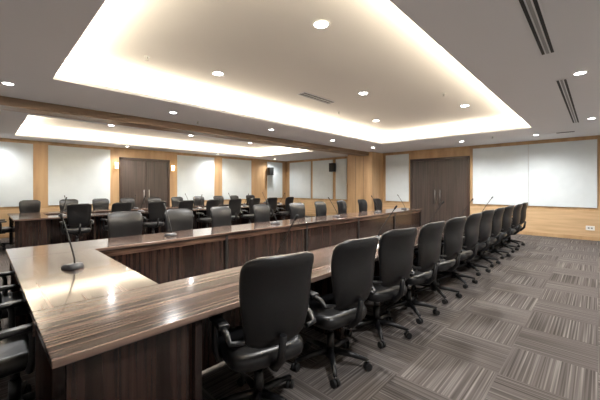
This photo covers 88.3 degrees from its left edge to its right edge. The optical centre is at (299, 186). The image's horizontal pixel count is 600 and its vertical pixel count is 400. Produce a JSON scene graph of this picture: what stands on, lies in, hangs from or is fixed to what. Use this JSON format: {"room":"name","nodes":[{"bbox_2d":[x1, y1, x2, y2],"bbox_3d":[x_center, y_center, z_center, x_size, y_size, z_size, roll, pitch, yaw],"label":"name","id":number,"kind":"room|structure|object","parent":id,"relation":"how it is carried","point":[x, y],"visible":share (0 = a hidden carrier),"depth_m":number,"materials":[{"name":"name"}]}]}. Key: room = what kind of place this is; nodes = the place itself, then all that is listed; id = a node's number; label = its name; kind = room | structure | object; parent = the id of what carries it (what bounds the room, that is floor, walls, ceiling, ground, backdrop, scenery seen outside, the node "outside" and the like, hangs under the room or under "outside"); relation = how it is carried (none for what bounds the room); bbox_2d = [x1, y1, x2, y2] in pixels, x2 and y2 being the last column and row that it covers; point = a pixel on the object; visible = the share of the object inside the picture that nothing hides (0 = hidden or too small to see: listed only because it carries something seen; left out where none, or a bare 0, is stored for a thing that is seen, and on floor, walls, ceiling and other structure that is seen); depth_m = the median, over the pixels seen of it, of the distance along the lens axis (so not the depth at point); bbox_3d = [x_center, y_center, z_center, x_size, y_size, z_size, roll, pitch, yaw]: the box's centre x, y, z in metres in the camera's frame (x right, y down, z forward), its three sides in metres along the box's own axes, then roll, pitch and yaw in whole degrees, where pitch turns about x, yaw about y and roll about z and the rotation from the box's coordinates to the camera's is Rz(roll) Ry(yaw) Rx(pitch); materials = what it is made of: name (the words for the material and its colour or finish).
{"room":"conference room","nodes":[
{"label":"conference room","id":0,"kind":"room"},
{"bbox_2d":[0,141,285,209],"bbox_3d":[-5.495,-0.200,11.959,0.120,3.300,13.570,0,0,44],"label":"wall","id":1,"kind":"structure","parent":0,"point":[40,151],"depth_m":11.33,"materials":[{"name":"brown wood"}]},
{"bbox_2d":[0,234,8,237],"bbox_3d":[-8.240,1.400,9.008,0.030,0.100,5.311,0,0,44],"label":"baseboard","id":2,"kind":"structure","parent":1,"relation":"attached to","point":[3,235],"depth_m":8.80,"materials":[{"name":"brown wood"}]},
{"bbox_2d":[0,141,32,206],"bbox_3d":[-8.412,-0.360,8.825,0.035,1.860,1.199,0,0,44],"label":"acoustic panel","id":3,"kind":"object","parent":1,"relation":"attached to","point":[16,159],"visible":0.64,"depth_m":8.96,"materials":[{"name":"fabric"}]},
{"bbox_2d":[0,206,111,234],"bbox_3d":[-8.243,1.000,9.011,0.019,0.700,5.311,0,0,44],"label":"trim","id":4,"kind":"structure","parent":1,"relation":"attached to","point":[3,213],"depth_m":8.87,"materials":[{"name":"brown wood"}]},
{"bbox_2d":[48,145,109,205],"bbox_3d":[-7.168,-0.360,10.113,0.035,1.860,1.680,0,0,44],"label":"acoustic panel","id":5,"kind":"object","parent":1,"relation":"attached to","point":[82,175],"visible":0.96,"depth_m":10.05,"materials":[{"name":"fabric"}]},
{"bbox_2d":[114,162,118,168],"bbox_3d":[-6.414,-0.750,10.811,0.150,0.240,0.120,0,0,44],"label":"lamp","id":6,"kind":"object","parent":1,"relation":"attached to","point":[116,164],"visible":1,"depth_m":10.81,"materials":[{"name":"silver metal"}]},
{"bbox_2d":[0,138,285,162],"bbox_3d":[-5.407,-1.345,11.942,0.030,0.090,13.470,0,0,44],"label":"trim","id":7,"kind":"structure","parent":1,"relation":"attached to","point":[1,139],"depth_m":10.97,"materials":[{"name":"brown wood"}]},
{"bbox_2d":[119,157,169,207],"bbox_3d":[-5.740,0.195,11.533,0.114,2.510,1.775,0,0,44],"label":"door","id":8,"kind":"structure","parent":1,"relation":"in","point":[141,177],"depth_m":11.48,"materials":[{"name":"brown wood"}]},
{"bbox_2d":[177,155,213,199],"bbox_3d":[-4.359,-0.360,13.022,0.035,1.860,1.664,0,0,44],"label":"acoustic panel","id":9,"kind":"object","parent":1,"relation":"attached to","point":[195,174],"visible":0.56,"depth_m":12.97,"materials":[{"name":"fabric"}]},
{"bbox_2d":[170,199,285,205],"bbox_3d":[-2.952,1.000,14.491,0.019,0.700,6.334,0,0,44],"label":"trim","id":10,"kind":"structure","parent":1,"relation":"attached to","point":[278,200],"depth_m":14.85,"materials":[{"name":"brown wood"}]},
{"bbox_2d":[222,158,250,199],"bbox_3d":[-2.940,-0.360,14.491,0.035,1.860,1.616,0,0,44],"label":"acoustic panel","id":11,"kind":"object","parent":1,"relation":"attached to","point":[236,174],"visible":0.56,"depth_m":14.44,"materials":[{"name":"fabric"}]},
{"bbox_2d":[267,162,281,197],"bbox_3d":[-1.314,-0.360,16.176,0.035,1.860,1.042,0,0,44],"label":"acoustic panel","id":12,"kind":"object","parent":1,"relation":"attached to","point":[274,182],"visible":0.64,"depth_m":16.18,"materials":[{"name":"fabric"}]},
{"bbox_2d":[267,167,273,174],"bbox_3d":[-1.520,-0.800,15.743,0.268,0.400,0.280,0,0,44],"label":"loudspeaker","id":13,"kind":"object","parent":12,"relation":"attached to","point":[270,170],"visible":1,"depth_m":15.63,"materials":[{"name":"black plastic"}]},
{"bbox_2d":[0,215,599,399],"bbox_3d":[-0.454,1.500,7.160,14.000,0.100,13.670,0,0,44],"label":"floor","id":14,"kind":"structure","parent":0,"point":[529,326],"depth_m":2.86,"materials":[{"name":"carpet"}]},
{"bbox_2d":[0,219,11,249],"bbox_3d":[-7.067,0.912,7.216,0.643,1.074,0.713,0,0,44],"label":"office chair","id":15,"kind":"object","parent":14,"relation":"on","point":[3,230],"visible":0.86,"depth_m":7.15,"materials":[{"name":"black leather"}]},
{"bbox_2d":[0,271,28,330],"bbox_3d":[-2.568,0.912,2.593,0.713,1.074,0.643,0,0,-40],"label":"office chair","id":16,"kind":"object","parent":14,"relation":"on","point":[5,296],"visible":0.27,"depth_m":2.60,"materials":[{"name":"black leather"}]},
{"bbox_2d":[0,298,34,399],"bbox_3d":[-1.775,0.912,1.897,0.643,1.074,0.713,0,0,38],"label":"office chair","id":17,"kind":"object","parent":14,"relation":"on","point":[17,344],"visible":0.54,"depth_m":1.83,"materials":[{"name":"black leather"}]},
{"bbox_2d":[19,200,40,212],"bbox_3d":[-7.523,0.912,8.590,0.643,1.074,0.713,0,0,-39],"label":"office chair","id":18,"kind":"object","parent":14,"relation":"on","point":[25,206],"visible":0.3,"depth_m":8.79,"materials":[{"name":"black leather"}]},
{"bbox_2d":[59,199,77,210],"bbox_3d":[-6.886,0.912,9.250,0.643,1.074,0.713,0,0,-42],"label":"office chair","id":19,"kind":"object","parent":14,"relation":"on","point":[68,201],"visible":0.16,"depth_m":9.38,"materials":[{"name":"black leather"}]},
{"bbox_2d":[60,203,93,241],"bbox_3d":[-5.168,0.912,7.175,0.713,1.074,0.643,0,0,45],"label":"office chair","id":20,"kind":"object","parent":14,"relation":"on","point":[78,215],"visible":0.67,"depth_m":6.97,"materials":[{"name":"black leather"}]},
{"bbox_2d":[92,198,108,209],"bbox_3d":[-6.295,0.912,9.861,0.713,1.074,0.643,0,0,44],"label":"office chair","id":21,"kind":"object","parent":14,"relation":"on","point":[100,203],"visible":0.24,"depth_m":10.04,"materials":[{"name":"black leather"}]},
{"bbox_2d":[101,202,131,230],"bbox_3d":[-4.603,0.912,7.761,0.713,1.074,0.643,0,0,34],"label":"office chair","id":22,"kind":"object","parent":14,"relation":"on","point":[120,206],"visible":0.3,"depth_m":7.54,"materials":[{"name":"black leather"}]},
{"bbox_2d":[107,211,142,237],"bbox_3d":[-2.468,0.912,4.452,0.643,1.074,0.713,0,0,-39],"label":"office chair","id":23,"kind":"object","parent":14,"relation":"on","point":[126,223],"visible":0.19,"depth_m":4.65,"materials":[{"name":"black leather"}]},
{"bbox_2d":[120,198,134,207],"bbox_3d":[-5.713,0.912,10.463,0.713,1.074,0.643,0,0,36],"label":"office chair","id":24,"kind":"object","parent":14,"relation":"on","point":[132,200],"visible":0.21,"depth_m":10.69,"materials":[{"name":"black leather"}]},
{"bbox_2d":[143,201,165,233],"bbox_3d":[-3.981,0.912,8.404,0.713,1.074,0.643,0,0,43],"label":"office chair","id":25,"kind":"object","parent":14,"relation":"on","point":[156,209],"visible":0.7,"depth_m":8.18,"materials":[{"name":"black leather"}]},
{"bbox_2d":[148,197,160,203],"bbox_3d":[-5.124,0.912,11.074,0.643,1.074,0.713,0,0,-45],"label":"office chair","id":26,"kind":"object","parent":14,"relation":"on","point":[150,199],"visible":0.12,"depth_m":11.26,"materials":[{"name":"black leather"}]},
{"bbox_2d":[7,202,304,248],"bbox_3d":[-3.757,1.075,10.649,2.200,0.750,9.100,0,0,44],"label":"conference table","id":27,"kind":"object","parent":14,"relation":"on","point":[31,229],"visible":0.48,"depth_m":7.76,"materials":[{"name":"black wood"}]},
{"bbox_2d":[171,197,182,205],"bbox_3d":[-4.527,0.912,11.692,0.713,1.074,0.643,0,0,42],"label":"office chair","id":28,"kind":"object","parent":14,"relation":"on","point":[175,201],"visible":0.18,"depth_m":11.83,"materials":[{"name":"black leather"}]},
{"bbox_2d":[165,209,192,231],"bbox_3d":[-1.883,0.912,5.041,0.643,1.074,0.713,0,0,-40],"label":"office chair","id":29,"kind":"object","parent":14,"relation":"on","point":[180,219],"visible":0.27,"depth_m":5.24,"materials":[{"name":"black leather"}]},
{"bbox_2d":[179,200,193,216],"bbox_3d":[-3.449,0.912,8.956,0.713,1.074,0.643,0,0,34],"label":"office chair","id":30,"kind":"object","parent":14,"relation":"on","point":[185,204],"visible":0.2,"depth_m":8.73,"materials":[{"name":"black leather"}]},
{"bbox_2d":[193,196,203,204],"bbox_3d":[-3.923,0.912,12.317,0.643,1.074,0.713,0,0,-44],"label":"office chair","id":31,"kind":"object","parent":14,"relation":"on","point":[196,199],"visible":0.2,"depth_m":12.50,"materials":[{"name":"black leather"}]},
{"bbox_2d":[196,199,218,227],"bbox_3d":[-2.861,0.912,9.565,0.713,1.074,0.643,0,0,35],"label":"office chair","id":32,"kind":"object","parent":14,"relation":"on","point":[211,203],"visible":0.5,"depth_m":9.33,"materials":[{"name":"black leather"}]},
{"bbox_2d":[213,196,223,203],"bbox_3d":[-3.293,0.912,12.970,0.643,1.074,0.713,0,0,-43],"label":"office chair","id":33,"kind":"object","parent":14,"relation":"on","point":[221,198],"visible":0.17,"depth_m":13.20,"materials":[{"name":"black leather"}]},
{"bbox_2d":[210,206,231,227],"bbox_3d":[-1.301,0.912,5.725,0.713,1.074,0.643,0,0,37],"label":"office chair","id":34,"kind":"object","parent":14,"relation":"on","point":[221,216],"visible":0.25,"depth_m":5.88,"materials":[{"name":"black leather"}]},
{"bbox_2d":[230,195,238,198],"bbox_3d":[-2.711,0.912,13.572,0.713,1.074,0.643,0,0,38],"label":"office chair","id":35,"kind":"object","parent":14,"relation":"on","point":[231,196],"visible":0.12,"depth_m":13.77,"materials":[{"name":"black leather"}]},
{"bbox_2d":[229,199,241,225],"bbox_3d":[-2.273,0.912,10.172,0.713,1.074,0.643,0,0,44],"label":"office chair","id":36,"kind":"object","parent":14,"relation":"on","point":[234,204],"visible":0.49,"depth_m":9.95,"materials":[{"name":"black leather"}]},
{"bbox_2d":[240,198,259,223],"bbox_3d":[-1.733,0.912,10.732,0.713,1.074,0.643,0,0,42],"label":"office chair","id":37,"kind":"object","parent":14,"relation":"on","point":[254,201],"visible":0.6,"depth_m":10.48,"materials":[{"name":"black leather"}]},
{"bbox_2d":[246,195,254,202],"bbox_3d":[-2.142,0.912,14.162,0.643,1.074,0.713,0,0,-39],"label":"office chair","id":38,"kind":"object","parent":14,"relation":"on","point":[249,197],"visible":0.17,"depth_m":14.31,"materials":[{"name":"black leather"}]},
{"bbox_2d":[6,208,507,399],"bbox_3d":[1.231,1.075,5.867,3.220,0.750,9.750,0,0,44],"label":"conference table","id":39,"kind":"object","parent":14,"relation":"on","point":[132,323],"visible":0.61,"depth_m":2.13,"materials":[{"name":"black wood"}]},
{"bbox_2d":[60,213,84,269],"bbox_3d":[-2.026,0.469,2.712,0.301,0.463,0.144,0,0,29],"label":"gooseneck microphone","id":40,"kind":"object","parent":39,"relation":"on","point":[76,265],"visible":1,"depth_m":2.67,"materials":[{"name":"grey metal"}]},
{"bbox_2d":[163,203,176,236],"bbox_3d":[-1.907,0.469,4.480,0.301,0.463,0.144,0,0,42],"label":"gooseneck microphone","id":41,"kind":"object","parent":39,"relation":"on","point":[171,234],"visible":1,"depth_m":4.41,"materials":[{"name":"grey metal"}]},
{"bbox_2d":[266,199,279,223],"bbox_3d":[-0.527,0.469,5.904,0.301,0.463,0.144,0,0,26],"label":"gooseneck microphone","id":42,"kind":"object","parent":39,"relation":"on","point":[276,222],"visible":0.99,"depth_m":5.86,"materials":[{"name":"grey metal"}]},
{"bbox_2d":[276,214,298,254],"bbox_3d":[-0.138,0.469,2.761,0.301,0.463,0.144,0,0,35],"label":"gooseneck microphone","id":43,"kind":"object","parent":39,"relation":"on","point":[297,215],"visible":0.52,"depth_m":2.73,"materials":[{"name":"grey metal"}]},
{"bbox_2d":[376,205,396,239],"bbox_3d":[1.130,0.469,4.077,0.301,0.463,0.144,0,0,28],"label":"gooseneck microphone","id":44,"kind":"object","parent":39,"relation":"on","point":[395,207],"visible":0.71,"depth_m":4.06,"materials":[{"name":"grey metal"}]},
{"bbox_2d":[253,204,269,222],"bbox_3d":[-0.614,0.912,6.424,0.713,1.074,0.643,0,0,38],"label":"office chair","id":45,"kind":"object","parent":14,"relation":"on","point":[261,211],"visible":0.25,"depth_m":6.58,"materials":[{"name":"black leather"}]},
{"bbox_2d":[209,251,316,399],"bbox_3d":[-0.255,0.912,1.997,0.643,1.074,0.713,0,0,-32],"label":"office chair","id":46,"kind":"object","parent":14,"relation":"on","point":[274,291],"visible":0.96,"depth_m":1.75,"materials":[{"name":"black leather"}]},
{"bbox_2d":[266,197,277,216],"bbox_3d":[-1.165,0.912,11.320,0.643,1.074,0.713,0,0,-38],"label":"office chair","id":47,"kind":"object","parent":14,"relation":"on","point":[272,201],"visible":0.44,"depth_m":11.08,"materials":[{"name":"black leather"}]},
{"bbox_2d":[276,197,293,219],"bbox_3d":[-0.601,0.912,11.905,0.713,1.074,0.643,0,0,36],"label":"office chair","id":48,"kind":"object","parent":14,"relation":"on","point":[288,200],"visible":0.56,"depth_m":11.67,"materials":[{"name":"black leather"}]},
{"bbox_2d":[289,203,304,218],"bbox_3d":[0.106,0.912,7.109,0.643,1.074,0.713,0,0,-42],"label":"office chair","id":49,"kind":"object","parent":14,"relation":"on","point":[295,208],"visible":0.25,"depth_m":7.30,"materials":[{"name":"black leather"}]},
{"bbox_2d":[314,201,326,216],"bbox_3d":[0.729,0.912,7.797,0.713,1.074,0.643,0,0,39],"label":"office chair","id":50,"kind":"object","parent":14,"relation":"on","point":[320,206],"visible":0.28,"depth_m":7.97,"materials":[{"name":"black leather"}]},
{"bbox_2d":[291,236,377,388],"bbox_3d":[0.264,0.912,2.527,0.643,1.074,0.713,0,0,-38],"label":"office chair","id":51,"kind":"object","parent":14,"relation":"on","point":[352,261],"visible":0.92,"depth_m":2.28,"materials":[{"name":"black leather"}]},
{"bbox_2d":[337,200,346,213],"bbox_3d":[1.377,0.912,8.491,0.713,1.074,0.643,0,0,36],"label":"office chair","id":52,"kind":"object","parent":14,"relation":"on","point":[342,207],"visible":0.27,"depth_m":8.64,"materials":[{"name":"black leather"}]},
{"bbox_2d":[358,199,366,211],"bbox_3d":[2.076,0.912,9.138,0.713,1.074,0.643,0,0,42],"label":"office chair","id":53,"kind":"object","parent":14,"relation":"on","point":[362,203],"visible":0.3,"depth_m":9.31,"materials":[{"name":"black leather"}]},
{"bbox_2d":[348,152,382,212],"bbox_3d":[2.709,0.030,12.854,1.164,2.840,0.881,0,0,44],"label":"partition column","id":54,"kind":"structure","parent":14,"relation":"on","point":[365,173],"depth_m":12.52,"materials":[{"name":"brown wood"}]},
{"bbox_2d":[373,198,381,209],"bbox_3d":[2.707,0.912,9.851,0.713,1.074,0.643,0,0,44],"label":"office chair","id":55,"kind":"object","parent":14,"relation":"on","point":[378,201],"visible":0.19,"depth_m":10.04,"materials":[{"name":"black leather"}]},
{"bbox_2d":[344,227,416,348],"bbox_3d":[0.775,0.912,3.073,0.643,1.074,0.713,0,0,-32],"label":"office chair","id":56,"kind":"object","parent":14,"relation":"on","point":[396,246],"visible":0.81,"depth_m":2.81,"materials":[{"name":"black leather"}]},
{"bbox_2d":[384,221,444,323],"bbox_3d":[1.270,0.912,3.572,0.643,1.074,0.713,0,0,-40],"label":"office chair","id":57,"kind":"object","parent":14,"relation":"on","point":[428,253],"visible":0.83,"depth_m":3.32,"materials":[{"name":"black leather"}]},
{"bbox_2d":[412,216,466,303],"bbox_3d":[1.807,0.912,4.123,0.643,1.074,0.713,0,0,-38],"label":"office chair","id":58,"kind":"object","parent":14,"relation":"on","point":[451,248],"visible":0.8,"depth_m":3.87,"materials":[{"name":"black leather"}]},
{"bbox_2d":[437,212,481,288],"bbox_3d":[2.354,0.912,4.708,0.643,1.074,0.713,0,0,-42],"label":"office chair","id":59,"kind":"object","parent":14,"relation":"on","point":[471,228],"visible":0.76,"depth_m":4.45,"materials":[{"name":"black leather"}]},
{"bbox_2d":[455,209,493,275],"bbox_3d":[2.922,0.912,5.326,0.643,1.074,0.713,0,0,-37],"label":"office chair","id":60,"kind":"object","parent":14,"relation":"on","point":[485,227],"visible":0.57,"depth_m":5.07,"materials":[{"name":"black leather"}]},
{"bbox_2d":[464,207,504,266],"bbox_3d":[3.454,0.912,5.871,0.643,1.074,0.713,0,0,-43],"label":"office chair","id":61,"kind":"object","parent":14,"relation":"on","point":[498,213],"visible":0.6,"depth_m":5.61,"materials":[{"name":"black leather"}]},
{"bbox_2d":[483,205,513,258],"bbox_3d":[4.066,0.912,6.502,0.643,1.074,0.713,0,0,-40],"label":"office chair","id":62,"kind":"object","parent":14,"relation":"on","point":[507,215],"visible":0.62,"depth_m":6.25,"materials":[{"name":"black leather"}]},
{"bbox_2d":[494,204,522,252],"bbox_3d":[4.673,0.912,7.099,0.643,1.074,0.713,0,0,-44],"label":"office chair","id":63,"kind":"object","parent":14,"relation":"on","point":[516,214],"visible":0.7,"depth_m":6.84,"materials":[{"name":"black leather"}]},
{"bbox_2d":[500,202,527,246],"bbox_3d":[5.254,0.912,7.719,0.643,1.074,0.713,0,0,-41],"label":"office chair","id":64,"kind":"object","parent":14,"relation":"on","point":[524,207],"visible":0.53,"depth_m":7.47,"materials":[{"name":"black leather"}]},
{"bbox_2d":[0,0,599,160],"bbox_3d":[-0.454,-1.415,7.160,13.800,0.050,13.470,0,0,44],"label":"ceiling","id":65,"kind":"structure","parent":0,"point":[492,39],"depth_m":3.85,"materials":[{"name":"white paint"}]},
{"bbox_2d":[0,81,15,85],"bbox_3d":[-3.920,-1.386,4.147,0.160,0.008,0.160,0,0,44],"label":"recessed light","id":66,"kind":"object","parent":65,"relation":"in","point":[1,82],"visible":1,"depth_m":4.14,"materials":[{"name":"white plastic"}]},
{"bbox_2d":[16,115,307,155],"bbox_3d":[-3.554,-1.585,10.139,3.980,0.290,8.930,0,0,44],"label":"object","id":67,"kind":"structure","parent":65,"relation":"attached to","point":[32,125],"depth_m":10.14,"materials":[{"name":"white paint"}]},
{"bbox_2d":[0,96,368,155],"bbox_3d":[-1.799,-1.320,7.854,0.400,0.140,12.600,0,0,44],"label":"trim","id":68,"kind":"structure","parent":65,"relation":"attached to","point":[6,103],"depth_m":6.28,"materials":[{"name":"brown wood"}]},
{"bbox_2d":[55,0,529,141],"bbox_3d":[1.133,-1.585,5.614,4.510,0.290,8.930,0,0,44],"label":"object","id":69,"kind":"structure","parent":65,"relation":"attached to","point":[268,53],"depth_m":4.26,"materials":[{"name":"white paint"}]},
{"bbox_2d":[212,71,224,75],"bbox_3d":[-1.219,-1.686,4.597,0.190,0.008,0.190,0,0,44],"label":"recessed light","id":70,"kind":"object","parent":69,"relation":"attached to","point":[216,73],"visible":1,"depth_m":4.59,"materials":[{"name":"white plastic"}]},
{"bbox_2d":[297,92,333,103],"bbox_3d":[0.322,-1.684,5.875,0.200,0.010,0.900,0,0,44],"label":"return air grille","id":71,"kind":"object","parent":69,"relation":"attached to","point":[304,94],"visible":1,"depth_m":5.81,"materials":[{"name":"grey metal"}]},
{"bbox_2d":[312,19,329,29],"bbox_3d":[0.220,-1.686,3.208,0.190,0.008,0.190,0,0,44],"label":"recessed light","id":72,"kind":"object","parent":69,"relation":"attached to","point":[320,24],"visible":1,"depth_m":3.21,"materials":[{"name":"white plastic"}]},
{"bbox_2d":[516,0,555,55],"bbox_3d":[1.953,-1.384,2.562,0.130,0.010,1.800,0,0,44],"label":"ceiling vent","id":73,"kind":"object","parent":65,"relation":"in","point":[532,11],"visible":1,"depth_m":2.63,"materials":[{"name":"grey metal"}]},
{"bbox_2d":[546,130,586,133],"bbox_3d":[6.706,-1.384,7.808,0.800,0.010,0.150,0,0,44],"label":"ceiling vent","id":74,"kind":"object","parent":65,"relation":"in","point":[577,130],"visible":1,"depth_m":7.82,"materials":[{"name":"grey metal"}]},
{"bbox_2d":[555,78,579,122],"bbox_3d":[4.649,-1.384,5.311,0.130,0.010,3.700,0,0,44],"label":"ceiling vent","id":75,"kind":"object","parent":65,"relation":"in","point":[563,85],"visible":1,"depth_m":4.82,"materials":[{"name":"grey metal"}]},
{"bbox_2d":[571,70,588,75],"bbox_3d":[3.414,-1.386,3.765,0.160,0.008,0.160,0,0,44],"label":"recessed light","id":76,"kind":"object","parent":65,"relation":"in","point":[578,73],"visible":1,"depth_m":3.77,"materials":[{"name":"white plastic"}]},
{"bbox_2d":[286,139,599,225],"bbox_3d":[4.259,-0.200,12.055,14.020,3.300,0.120,0,0,44],"label":"wall","id":77,"kind":"structure","parent":0,"point":[462,152],"depth_m":11.15,"materials":[{"name":"brown wood"}]},
{"bbox_2d":[290,161,310,197],"bbox_3d":[-0.005,-0.360,16.063,1.516,1.860,0.035,0,0,44],"label":"acoustic panel","id":78,"kind":"object","parent":77,"relation":"attached to","point":[300,172],"visible":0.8,"depth_m":16.01,"materials":[{"name":"fabric"}]},
{"bbox_2d":[286,156,347,162],"bbox_3d":[0.934,-1.345,15.161,4.620,0.090,0.030,0,0,44],"label":"trim","id":79,"kind":"structure","parent":77,"relation":"attached to","point":[345,156],"depth_m":15.21,"materials":[{"name":"brown wood"}]},
{"bbox_2d":[293,199,347,214],"bbox_3d":[0.933,1.000,15.169,4.628,0.700,0.019,0,0,44],"label":"wainscoting","id":80,"kind":"structure","parent":77,"relation":"attached to","point":[309,204],"depth_m":15.31,"materials":[{"name":"brown wood"}]},
{"bbox_2d":[313,160,332,198],"bbox_3d":[1.091,-0.360,15.005,1.261,1.860,0.035,0,0,44],"label":"acoustic panel","id":81,"kind":"object","parent":77,"relation":"attached to","point":[322,178],"visible":1,"depth_m":14.98,"materials":[{"name":"fabric"}]},
{"bbox_2d":[329,163,335,171],"bbox_3d":[1.523,-0.910,14.375,0.280,0.400,0.268,0,0,44],"label":"loudspeaker","id":82,"kind":"object","parent":77,"relation":"attached to","point":[332,166],"visible":1,"depth_m":14.26,"materials":[{"name":"black plastic"}]},
{"bbox_2d":[336,159,346,199],"bbox_3d":[1.896,-0.360,14.228,0.624,1.860,0.035,0,0,44],"label":"acoustic panel","id":83,"kind":"object","parent":77,"relation":"attached to","point":[341,164],"visible":1,"depth_m":14.19,"materials":[{"name":"fabric"}]},
{"bbox_2d":[383,203,409,209],"bbox_3d":[3.844,1.000,12.357,1.178,0.700,0.019,0,0,44],"label":"trim","id":84,"kind":"structure","parent":77,"relation":"attached to","point":[385,205],"depth_m":12.43,"materials":[{"name":"brown wood"}]},
{"bbox_2d":[386,154,408,201],"bbox_3d":[3.867,-0.360,12.324,0.978,1.860,0.035,0,0,44],"label":"acoustic panel","id":85,"kind":"object","parent":77,"relation":"attached to","point":[397,166],"visible":1,"depth_m":12.29,"materials":[{"name":"fabric"}]},
{"bbox_2d":[410,156,469,224],"bbox_3d":[4.988,0.195,11.185,2.077,2.510,0.114,0,0,44],"label":"door","id":86,"kind":"structure","parent":77,"relation":"in","point":[433,181],"depth_m":11.13,"materials":[{"name":"brown wood"}]},
{"bbox_2d":[383,135,599,155],"bbox_3d":[6.297,-1.345,9.983,8.010,0.090,0.030,0,0,44],"label":"trim","id":87,"kind":"structure","parent":77,"relation":"attached to","point":[596,136],"depth_m":9.82,"materials":[{"name":"brown wood"}]},
{"bbox_2d":[473,144,527,204],"bbox_3d":[6.378,-0.360,9.899,1.518,1.860,0.035,0,0,44],"label":"acoustic panel","id":88,"kind":"object","parent":77,"relation":"attached to","point":[499,173],"visible":0.94,"depth_m":9.84,"materials":[{"name":"fabric"}]},
{"bbox_2d":[470,206,599,236],"bbox_3d":[7.479,1.000,8.848,4.733,0.700,0.019,0,0,44],"label":"wainscoting","id":89,"kind":"structure","parent":77,"relation":"attached to","point":[567,222],"depth_m":8.85,"materials":[{"name":"brown wood"}]},
{"bbox_2d":[517,231,599,240],"bbox_3d":[7.476,1.400,8.844,4.733,0.100,0.030,0,0,44],"label":"baseboard","id":90,"kind":"structure","parent":77,"relation":"attached to","point":[520,232],"depth_m":8.84,"materials":[{"name":"brown wood"}]},
{"bbox_2d":[528,139,596,207],"bbox_3d":[7.469,-0.360,8.846,1.505,1.860,0.035,0,0,44],"label":"acoustic panel","id":91,"kind":"object","parent":77,"relation":"attached to","point":[560,174],"visible":1,"depth_m":8.78,"materials":[{"name":"fabric"}]},
{"bbox_2d":[586,226,594,230],"bbox_3d":[7.903,1.120,8.414,0.180,0.120,0.015,0,0,44],"label":"power socket","id":92,"kind":"object","parent":77,"relation":"attached to","point":[587,227],"visible":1,"depth_m":8.41,"materials":[{"name":"white plastic"}]}
]}

